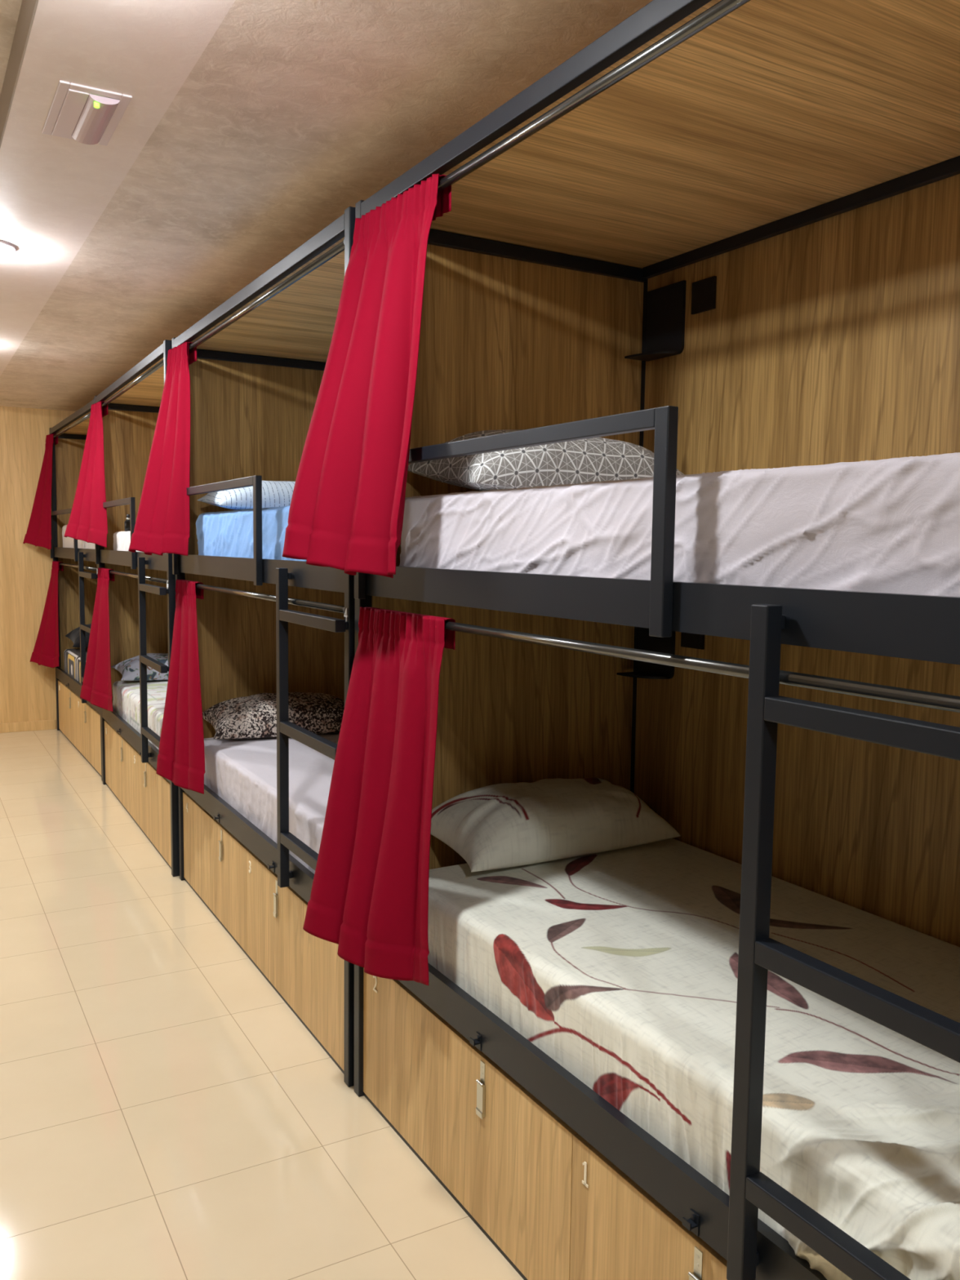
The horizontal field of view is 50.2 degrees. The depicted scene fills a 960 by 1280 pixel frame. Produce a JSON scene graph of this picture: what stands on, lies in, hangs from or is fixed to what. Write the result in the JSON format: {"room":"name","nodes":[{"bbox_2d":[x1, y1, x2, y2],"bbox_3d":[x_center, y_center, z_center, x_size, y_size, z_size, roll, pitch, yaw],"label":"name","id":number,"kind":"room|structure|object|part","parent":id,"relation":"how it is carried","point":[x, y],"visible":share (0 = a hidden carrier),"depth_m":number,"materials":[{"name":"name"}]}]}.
{"room":"dormitory","nodes":[
{"label":"dormitory","id":0,"kind":"room"},
{"bbox_2d":[0,405,75,728],"bbox_3d":[-4.129,-0.613,7.648,4.050,2.800,0.100,-2,6,-29],"label":"wall","id":1,"kind":"structure","parent":0,"point":[28,691],"depth_m":7.92,"materials":[{"name":"brown wood"}]},
{"bbox_2d":[0,0,22,95],"bbox_3d":[-2.221,-1.429,2.325,2.009,0.150,10.860,-2,6,-29],"label":"trim","id":2,"kind":"structure","parent":1,"relation":"attached to","point":[9,9],"depth_m":2.23,"materials":[{"name":"beige paint"}]},
{"bbox_2d":[0,0,38,147],"bbox_3d":[-1.347,-1.339,2.830,0.004,0.099,10.860,-2,6,-29],"label":"trim","id":3,"kind":"structure","parent":1,"relation":"attached to","point":[28,8],"depth_m":2.24,"materials":[{"name":"beige"}]},
{"bbox_2d":[0,720,56,733],"bbox_3d":[-4.582,0.717,7.458,2.785,0.075,0.012,-2,6,-29],"label":"baseboard","id":4,"kind":"structure","parent":1,"relation":"attached to","point":[45,724],"depth_m":8.03,"materials":[{"name":"brown wood"}]},
{"bbox_2d":[0,0,235,376],"bbox_3d":[-1.206,-1.418,2.902,0.318,0.250,10.860,-2,6,-29],"label":"ceiling panel","id":5,"kind":"object","parent":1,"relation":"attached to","point":[54,190],"depth_m":2.47,"materials":[{"name":"beige paint"}]},
{"bbox_2d":[0,240,17,258],"bbox_3d":[-1.687,-1.334,3.515,0.180,0.043,0.180,-2,6,-29],"label":"ceiling light","id":6,"kind":"object","parent":5,"relation":"attached to","point":[6,248],"visible":1,"depth_m":3.50,"materials":[{"name":"white"}]},
{"bbox_2d":[0,244,12,258],"bbox_3d":[-1.687,-1.329,3.515,0.150,0.034,0.150,-2,6,-29],"label":"diffuser","id":7,"kind":"object","parent":6,"relation":"attached to","point":[6,250],"depth_m":3.50,"materials":[{"name":"white"}]},
{"bbox_2d":[41,80,132,146],"bbox_3d":[-0.936,-1.233,2.430,0.154,0.026,0.330,-2,6,-29],"label":"emergency light","id":8,"kind":"object","parent":5,"relation":"attached to","point":[79,115],"visible":1,"depth_m":2.40,"materials":[{"name":"white plastic"}]},
{"bbox_3d":[-0.965,-1.241,2.413,0.043,0.008,0.278,-2,6,-29],"label":"panel","id":9,"kind":"part","parent":8,"relation":"part of","materials":[{"name":"white plastic"}]},
{"bbox_2d":[0,728,524,1279],"bbox_3d":[-1.454,1.229,3.025,3.850,0.050,10.860,-2,6,-29],"label":"floor","id":10,"kind":"structure","parent":0,"point":[166,1113],"depth_m":2.74,"materials":[{"name":"beige tile"}]},
{"bbox_2d":[48,397,102,781],"bbox_3d":[-2.437,-0.390,7.363,0.995,2.353,2.005,-2,6,-30],"label":"bunk bed","id":11,"kind":"object","parent":10,"relation":"on","point":[78,720],"visible":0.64,"depth_m":7.91,"materials":[{"name":"brown wood"}]},
{"bbox_2d":[22,433,57,549],"bbox_3d":[-3.324,-1.130,7.833,0.316,0.871,0.187,3,6,27],"label":"curtain","id":12,"kind":"object","parent":11,"relation":"hanging from","point":[38,533],"visible":0.96,"depth_m":7.79,"materials":[{"name":"fabric"}]},
{"bbox_2d":[29,560,63,667],"bbox_3d":[-3.304,-0.194,7.822,0.223,0.809,0.367,-2,6,-30],"label":"curtain","id":13,"kind":"object","parent":11,"relation":"hanging from","point":[46,650],"visible":0.98,"depth_m":7.83,"materials":[{"name":"fabric"}]},
{"bbox_3d":[-3.309,-0.459,7.994,0.035,2.353,0.035,-2,6,-30],"label":"post","id":14,"kind":"part","parent":11,"relation":"part of","materials":[{"name":"black metal"}]},
{"bbox_3d":[-3.014,-0.760,7.403,0.021,0.356,1.206,-2,6,-30],"label":"guard rail","id":15,"kind":"part","parent":11,"relation":"part of","materials":[{"name":"black metal"}]},
{"bbox_3d":[-3.069,0.549,7.653,0.018,0.384,0.962,-2,6,-30],"label":"locker door","id":16,"kind":"part","parent":11,"relation":"part of","materials":[{"name":"brown wood"}]},
{"bbox_3d":[-2.805,-1.471,7.045,0.021,0.021,1.930,-2,6,-30],"label":"curtain rod","id":17,"kind":"part","parent":11,"relation":"part of","materials":[{"name":"grey metal"}]},
{"bbox_3d":[-2.406,-1.533,7.270,0.931,0.014,1.976,-2,6,-30],"label":"roof panel","id":18,"kind":"part","parent":11,"relation":"part of","materials":[{"name":"brown wood"}]},
{"bbox_3d":[-2.816,-0.601,7.126,0.034,0.077,1.930,-2,6,-30],"label":"rail","id":19,"kind":"part","parent":11,"relation":"part of","materials":[{"name":"black metal"}]},
{"bbox_2d":[63,648,88,683],"bbox_3d":[-2.405,0.234,7.376,0.860,0.210,1.780,-2,6,-30],"label":"mattress","id":20,"kind":"object","parent":11,"relation":"on","point":[72,656],"visible":0.1,"depth_m":7.58,"materials":[{"name":"fabric"}]},
{"bbox_2d":[65,623,91,648],"bbox_3d":[-2.836,-0.041,7.888,0.624,0.175,0.371,-2,6,-30],"label":"pillow","id":21,"kind":"object","parent":20,"relation":"on","point":[74,635],"visible":0.2,"depth_m":7.67,"materials":[{"name":"black fabric"}]},
{"bbox_3d":[-2.909,-0.477,8.228,0.923,2.315,0.010,-2,6,-30],"label":"panel","id":22,"kind":"part","parent":11,"relation":"part of","materials":[{"name":"brown wood"}]},
{"bbox_2d":[62,524,94,549],"bbox_3d":[-2.385,-0.710,7.277,0.864,0.219,1.752,-2,6,-30],"label":"mattress","id":23,"kind":"object","parent":11,"relation":"on","point":[68,542],"visible":0.06,"depth_m":7.39,"materials":[{"name":"beige fabric"}]},
{"bbox_3d":[-2.828,0.335,7.212,0.034,0.085,1.930,-2,6,-30],"label":"rail","id":24,"kind":"part","parent":11,"relation":"part of","materials":[{"name":"black metal"}]},
{"bbox_3d":[-2.817,-0.514,7.133,0.019,0.019,1.930,-2,6,-30],"label":"curtain rod","id":25,"kind":"part","parent":11,"relation":"part of","materials":[{"name":"grey metal"}]},
{"bbox_3d":[-2.828,0.790,7.257,0.018,0.012,1.930,-2,6,-30],"label":"rail","id":26,"kind":"part","parent":11,"relation":"part of","materials":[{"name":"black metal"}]},
{"bbox_3d":[-2.589,0.632,6.821,0.018,0.384,0.962,-2,6,-30],"label":"locker door","id":27,"kind":"part","parent":11,"relation":"part of","materials":[{"name":"brown wood"}]},
{"bbox_3d":[-2.330,-0.291,6.298,0.035,2.353,0.035,-2,6,-30],"label":"post","id":28,"kind":"part","parent":11,"relation":"part of","materials":[{"name":"black metal"}]},
{"bbox_2d":[94,339,179,876],"bbox_3d":[-1.435,-0.212,5.568,0.995,2.353,2.005,-2,6,-29],"label":"bunk bed","id":29,"kind":"object","parent":10,"relation":"on","point":[142,594],"visible":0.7,"depth_m":5.83,"materials":[{"name":"black metal"}]},
{"bbox_2d":[64,400,108,547],"bbox_3d":[-2.261,-0.955,5.912,0.229,0.839,0.423,-2,6,-29],"label":"curtain","id":30,"kind":"object","parent":29,"relation":"hanging from","point":[87,522],"visible":0.99,"depth_m":5.93,"materials":[{"name":"fabric"}]},
{"bbox_2d":[80,567,115,711],"bbox_3d":[-2.218,-0.010,5.970,0.162,0.809,0.566,-2,6,-29],"label":"curtain","id":31,"kind":"object","parent":29,"relation":"hanging from","point":[96,687],"visible":1,"depth_m":5.98,"materials":[{"name":"fabric"}]},
{"bbox_3d":[-2.294,-0.283,6.218,0.035,2.353,0.035,-2,6,-29],"label":"post","id":32,"kind":"part","parent":29,"relation":"part of","materials":[{"name":"black metal"}]},
{"bbox_3d":[-2.011,-0.583,5.621,0.021,0.356,1.206,-2,6,-29],"label":"guard rail","id":33,"kind":"part","parent":29,"relation":"part of","materials":[{"name":"black metal"}]},
{"bbox_3d":[-2.063,0.726,5.871,0.018,0.384,0.962,-2,6,-29],"label":"locker door","id":34,"kind":"part","parent":29,"relation":"part of","materials":[{"name":"brown wood"}]},
{"bbox_2d":[113,531,141,551],"bbox_3d":[-1.367,-0.497,5.449,0.864,0.157,1.671,-2,6,-29],"label":"mattress","id":35,"kind":"object","parent":29,"relation":"on","point":[122,540],"visible":0.09,"depth_m":5.71,"materials":[{"name":"white fabric"}]},
{"bbox_2d":[124,514,130,531],"bbox_3d":[-1.994,-0.664,5.815,0.044,0.098,0.044,-2,6,-29],"label":"bottle","id":36,"kind":"object","parent":35,"relation":"on","point":[126,522],"visible":0.62,"depth_m":5.80,"materials":[{"name":"black plastic"}]},
{"bbox_3d":[-1.819,-0.423,5.339,0.034,0.077,1.930,-2,6,-29],"label":"rail","id":37,"kind":"part","parent":29,"relation":"part of","materials":[{"name":"black metal"}]},
{"bbox_3d":[-1.808,-1.294,5.259,0.021,0.021,1.930,-2,6,-29],"label":"curtain rod","id":38,"kind":"part","parent":29,"relation":"part of","materials":[{"name":"grey metal"}]},
{"bbox_3d":[-1.404,-1.354,5.475,0.931,0.014,1.976,-2,6,-29],"label":"roof panel","id":39,"kind":"part","parent":29,"relation":"part of","materials":[{"name":"brown wood"}]},
{"bbox_3d":[-1.889,-0.299,6.444,0.923,2.315,0.010,-2,6,-29],"label":"panel","id":40,"kind":"part","parent":29,"relation":"part of","materials":[{"name":"brown wood"}]},
{"bbox_3d":[-1.831,0.513,5.425,0.034,0.085,1.930,-2,6,-29],"label":"rail","id":41,"kind":"part","parent":29,"relation":"part of","materials":[{"name":"black metal"}]},
{"bbox_3d":[-1.821,-0.337,5.347,0.019,0.019,1.930,-2,6,-29],"label":"curtain rod","id":42,"kind":"part","parent":29,"relation":"part of","materials":[{"name":"grey metal"}]},
{"bbox_3d":[-1.831,0.967,5.471,0.018,0.012,1.930,-2,6,-29],"label":"rail","id":43,"kind":"part","parent":29,"relation":"part of","materials":[{"name":"black metal"}]},
{"bbox_2d":[112,680,168,750],"bbox_3d":[-1.407,0.410,5.579,0.869,0.213,1.780,-2,6,-29],"label":"mattress","id":44,"kind":"object","parent":29,"relation":"on","point":[126,694],"visible":0.22,"depth_m":5.65,"materials":[{"name":"fabric"}]},
{"bbox_2d":[111,653,168,680],"bbox_3d":[-1.876,0.155,6.281,0.686,0.146,0.341,-2,6,-29],"label":"pillow","id":45,"kind":"object","parent":44,"relation":"on","point":[129,668],"visible":0.35,"depth_m":6.09,"materials":[{"name":"grey fabric"}]},
{"bbox_3d":[-1.601,0.809,5.029,0.018,0.384,0.962,-2,6,-29],"label":"locker door","id":46,"kind":"part","parent":29,"relation":"part of","materials":[{"name":"brown wood"}]},
{"bbox_3d":[-1.351,-0.113,4.502,0.035,2.353,0.035,-2,6,-29],"label":"post","id":47,"kind":"part","parent":29,"relation":"part of","materials":[{"name":"black metal"}]},
{"bbox_2d":[171,206,355,1087],"bbox_3d":[-0.436,-0.037,3.810,0.995,2.353,2.005,-2,6,-29],"label":"bunk bed","id":48,"kind":"object","parent":10,"relation":"on","point":[280,627],"visible":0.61,"depth_m":3.98,"materials":[{"name":"brown wood"}]},
{"bbox_2d":[128,342,196,555],"bbox_3d":[-1.295,-0.774,4.180,0.249,0.857,0.297,-2,6,-29],"label":"curtain","id":49,"kind":"object","parent":48,"relation":"hanging from","point":[162,522],"visible":0.98,"depth_m":4.18,"materials":[{"name":"fabric"}]},
{"bbox_3d":[-1.300,-0.107,4.451,0.035,2.353,0.035,-2,6,-29],"label":"post","id":50,"kind":"part","parent":48,"relation":"part of","materials":[{"name":"black metal"}]},
{"bbox_2d":[155,579,205,794],"bbox_3d":[-1.221,0.178,4.194,0.172,0.831,0.509,-2,6,-29],"label":"curtain","id":51,"kind":"object","parent":48,"relation":"hanging from","point":[181,755],"visible":0.99,"depth_m":4.18,"materials":[{"name":"fabric"}]},
{"bbox_3d":[-1.065,0.901,4.107,0.018,0.384,0.962,-2,6,-29],"label":"locker door","id":52,"kind":"part","parent":48,"relation":"part of","materials":[{"name":"brown wood"}]},
{"bbox_3d":[-1.012,-0.407,3.857,0.021,0.356,1.206,-2,6,-29],"label":"guard rail","id":53,"kind":"part","parent":48,"relation":"part of","materials":[{"name":"black metal"}]},
{"bbox_3d":[-0.830,0.688,3.663,0.034,0.085,1.930,-2,6,-29],"label":"rail","id":54,"kind":"part","parent":48,"relation":"part of","materials":[{"name":"black metal"}]},
{"bbox_2d":[195,505,306,560],"bbox_3d":[-0.387,-0.359,3.722,0.870,0.224,1.751,-2,6,-29],"label":"mattress","id":55,"kind":"object","parent":48,"relation":"on","point":[223,533],"visible":0.21,"depth_m":3.72,"materials":[{"name":"blue fabric"}]},
{"bbox_2d":[196,480,295,510],"bbox_3d":[-0.805,-0.607,4.355,0.707,0.140,0.352,-2,6,-29],"label":"pillow","id":56,"kind":"object","parent":55,"relation":"on","point":[274,493],"visible":0.38,"depth_m":4.16,"materials":[{"name":"white fabric"}]},
{"bbox_3d":[-0.818,-0.248,3.577,0.034,0.077,1.930,-2,6,-29],"label":"rail","id":57,"kind":"part","parent":48,"relation":"part of","materials":[{"name":"black metal"}]},
{"bbox_3d":[-0.829,1.143,3.709,0.018,0.012,1.930,-2,6,-29],"label":"rail","id":58,"kind":"part","parent":48,"relation":"part of","materials":[{"name":"black metal"}]},
{"bbox_3d":[-0.898,-0.124,4.681,0.923,2.315,0.010,-2,6,-29],"label":"panel","id":59,"kind":"part","parent":48,"relation":"part of","materials":[{"name":"brown wood"}]},
{"bbox_3d":[-0.807,-1.118,3.497,0.021,0.021,1.930,-2,6,-29],"label":"curtain rod","id":60,"kind":"part","parent":48,"relation":"part of","materials":[{"name":"grey"}]},
{"bbox_3d":[-0.405,-1.180,3.717,0.931,0.014,1.976,-2,6,-29],"label":"roof panel","id":61,"kind":"part","parent":48,"relation":"part of","materials":[{"name":"brown wood"}]},
{"bbox_3d":[-0.819,-0.162,3.585,0.019,0.019,1.930,-2,6,-29],"label":"curtain rod","id":62,"kind":"part","parent":48,"relation":"part of","materials":[{"name":"grey metal"}]},
{"bbox_2d":[204,732,339,873],"bbox_3d":[-0.409,0.586,3.820,0.874,0.212,1.780,-2,6,-29],"label":"mattress","id":63,"kind":"object","parent":48,"relation":"on","point":[242,772],"visible":0.29,"depth_m":3.76,"materials":[{"name":"white fabric"}]},
{"bbox_2d":[202,692,344,738],"bbox_3d":[-0.861,0.321,4.519,0.686,0.168,0.341,-2,6,-25],"label":"pillow","id":64,"kind":"object","parent":63,"relation":"on","point":[254,716],"visible":0.7,"depth_m":4.41,"materials":[{"name":"black fabric"}]},
{"bbox_3d":[-0.595,0.984,3.270,0.018,0.384,0.962,-2,6,-29],"label":"locker door","id":65,"kind":"part","parent":48,"relation":"part of","materials":[{"name":"brown wood"}]},
{"bbox_3d":[-0.342,0.062,2.744,0.035,2.353,0.035,-2,6,-29],"label":"post","id":66,"kind":"part","parent":48,"relation":"part of","materials":[{"name":"black metal"}]},
{"bbox_2d":[354,0,959,1279],"bbox_3d":[0.569,0.136,2.069,0.995,2.353,2.005,-2,6,-30],"label":"bunk bed","id":67,"kind":"object","parent":10,"relation":"on","point":[715,235],"visible":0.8,"depth_m":2.31,"materials":[{"name":"brown wood"}]},
{"bbox_3d":[-0.307,0.067,2.695,0.035,2.353,0.035,-2,6,-30],"label":"post","id":68,"kind":"part","parent":67,"relation":"part of","materials":[{"name":"black metal"}]},
{"bbox_2d":[282,173,451,577],"bbox_3d":[-0.276,-0.585,2.377,0.262,0.876,0.401,-2,6,-30],"label":"curtain","id":69,"kind":"object","parent":67,"relation":"hanging from","point":[346,512],"visible":1,"depth_m":2.38,"materials":[{"name":"fabric"}]},
{"bbox_2d":[302,607,455,985],"bbox_3d":[-0.245,0.369,2.442,0.211,0.866,0.491,-2,6,-30],"label":"curtain","id":70,"kind":"object","parent":67,"relation":"hanging from","point":[369,896],"visible":1,"depth_m":2.46,"materials":[{"name":"fabric"}]},
{"bbox_3d":[0.179,1.317,1.961,0.018,0.012,1.930,-2,6,-30],"label":"rail","id":71,"kind":"part","parent":67,"relation":"part of","materials":[{"name":"black metal"}]},
{"bbox_3d":[-0.065,1.075,2.355,0.018,0.384,0.962,-2,6,-30],"label":"locker door","id":72,"kind":"part","parent":67,"relation":"part of","materials":[{"name":"brown wood"}]},
{"bbox_3d":[0.091,0.049,2.932,0.923,2.315,0.010,-2,6,-30],"label":"panel","id":73,"kind":"part","parent":67,"relation":"part of","materials":[{"name":"brown wood"}]},
{"bbox_3d":[-0.009,-0.233,2.106,0.021,0.356,1.206,-2,6,-30],"label":"guard rail","id":74,"kind":"part","parent":67,"relation":"part of","materials":[{"name":"black metal"}]},
{"bbox_3d":[0.202,-0.945,1.749,0.021,0.021,1.930,-2,6,-30],"label":"curtain rod","id":75,"kind":"part","parent":67,"relation":"part of","materials":[{"name":"grey"}]},
{"bbox_3d":[0.179,0.862,1.916,0.034,0.085,1.930,-2,6,-30],"label":"rail","id":76,"kind":"part","parent":67,"relation":"part of","materials":[{"name":"black metal"}]},
{"bbox_3d":[0.487,0.035,3.157,0.035,2.353,0.035,-2,6,-30],"label":"post","id":77,"kind":"part","parent":67,"relation":"part of","materials":[{"name":"black metal"}]},
{"bbox_2d":[616,626,675,679],"bbox_3d":[0.491,0.011,3.032,0.086,0.200,0.160,-2,6,-30],"label":"corner shelf","id":78,"kind":"object","parent":67,"relation":"attached to","point":[643,670],"depth_m":3.05,"materials":[{"name":"black metal"}]},
{"bbox_3d":[0.421,1.158,1.526,0.018,0.384,0.962,-2,6,-30],"label":"locker door","id":79,"kind":"part","parent":67,"relation":"part of","materials":[{"name":"brown wood"}]},
{"bbox_2d":[624,280,686,361],"bbox_3d":[0.503,-0.919,2.946,0.086,0.200,0.160,-2,6,-30],"label":"corner shelf","id":80,"kind":"object","parent":67,"relation":"attached to","point":[665,302],"depth_m":2.95,"materials":[{"name":"black metal"}]},
{"bbox_3d":[0.191,-0.074,1.829,0.034,0.077,1.930,-2,6,-30],"label":"rail","id":81,"kind":"part","parent":67,"relation":"part of","materials":[{"name":"black metal"}]},
{"bbox_2d":[399,452,959,596],"bbox_3d":[0.612,-0.187,1.995,0.870,0.223,1.781,-2,6,-30],"label":"mattress","id":82,"kind":"object","parent":67,"relation":"on","point":[888,526],"visible":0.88,"depth_m":1.53,"materials":[{"name":"white fabric"}]},
{"bbox_2d":[407,429,684,490],"bbox_3d":[0.201,-0.454,2.664,0.707,0.182,0.360,-2,6,-30],"label":"pillow","id":83,"kind":"object","parent":82,"relation":"on","point":[594,459],"visible":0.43,"depth_m":2.49,"materials":[{"name":"grey fabric"}]},
{"bbox_2d":[680,631,704,649],"bbox_3d":[0.604,-0.020,2.911,0.009,0.086,0.090,-2,6,-30],"label":"power socket","id":84,"kind":"object","parent":67,"relation":"attached to","point":[688,641],"depth_m":2.91,"materials":[{"name":"black plastic"}]},
{"bbox_2d":[427,838,959,1279],"bbox_3d":[0.578,0.737,2.068,0.914,0.258,1.780,-2,6,-30],"label":"mattress","id":85,"kind":"object","parent":67,"relation":"on","point":[620,966],"visible":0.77,"depth_m":1.88,"materials":[{"name":"fabric"}]},
{"bbox_2d":[430,777,680,871],"bbox_3d":[0.190,0.483,2.829,0.676,0.179,0.320,-2,6,-30],"label":"pillow","id":86,"kind":"object","parent":85,"relation":"on","point":[503,825],"visible":0.94,"depth_m":2.71,"materials":[{"name":"fabric"}]},
{"bbox_3d":[0.600,-1.006,1.976,0.931,0.014,1.976,-2,6,-30],"label":"roof panel","id":87,"kind":"part","parent":67,"relation":"part of","materials":[{"name":"brown wood"}]},
{"bbox_3d":[0.190,0.012,1.837,0.019,0.019,1.930,-2,6,-30],"label":"curtain rod","id":88,"kind":"part","parent":67,"relation":"part of","materials":[{"name":"grey metal"}]},
{"bbox_2d":[690,275,716,314],"bbox_3d":[0.616,-0.950,2.826,0.009,0.086,0.090,-2,6,-30],"label":"power socket","id":89,"kind":"object","parent":67,"relation":"attached to","point":[703,288],"depth_m":2.82,"materials":[{"name":"black plastic"}]},
{"bbox_3d":[0.973,0.127,2.308,0.010,2.298,1.976,-2,6,-30],"label":"panel","id":90,"kind":"part","parent":67,"relation":"part of","materials":[{"name":"brown wood"}]},
{"bbox_2d":[0,0,653,411],"bbox_3d":[-0.406,-1.450,3.353,1.520,0.250,10.860,-2,6,-29],"label":"ceiling","id":91,"kind":"structure","parent":0,"point":[293,114],"depth_m":2.58,"materials":[{"name":"beige paint"}]}
]}

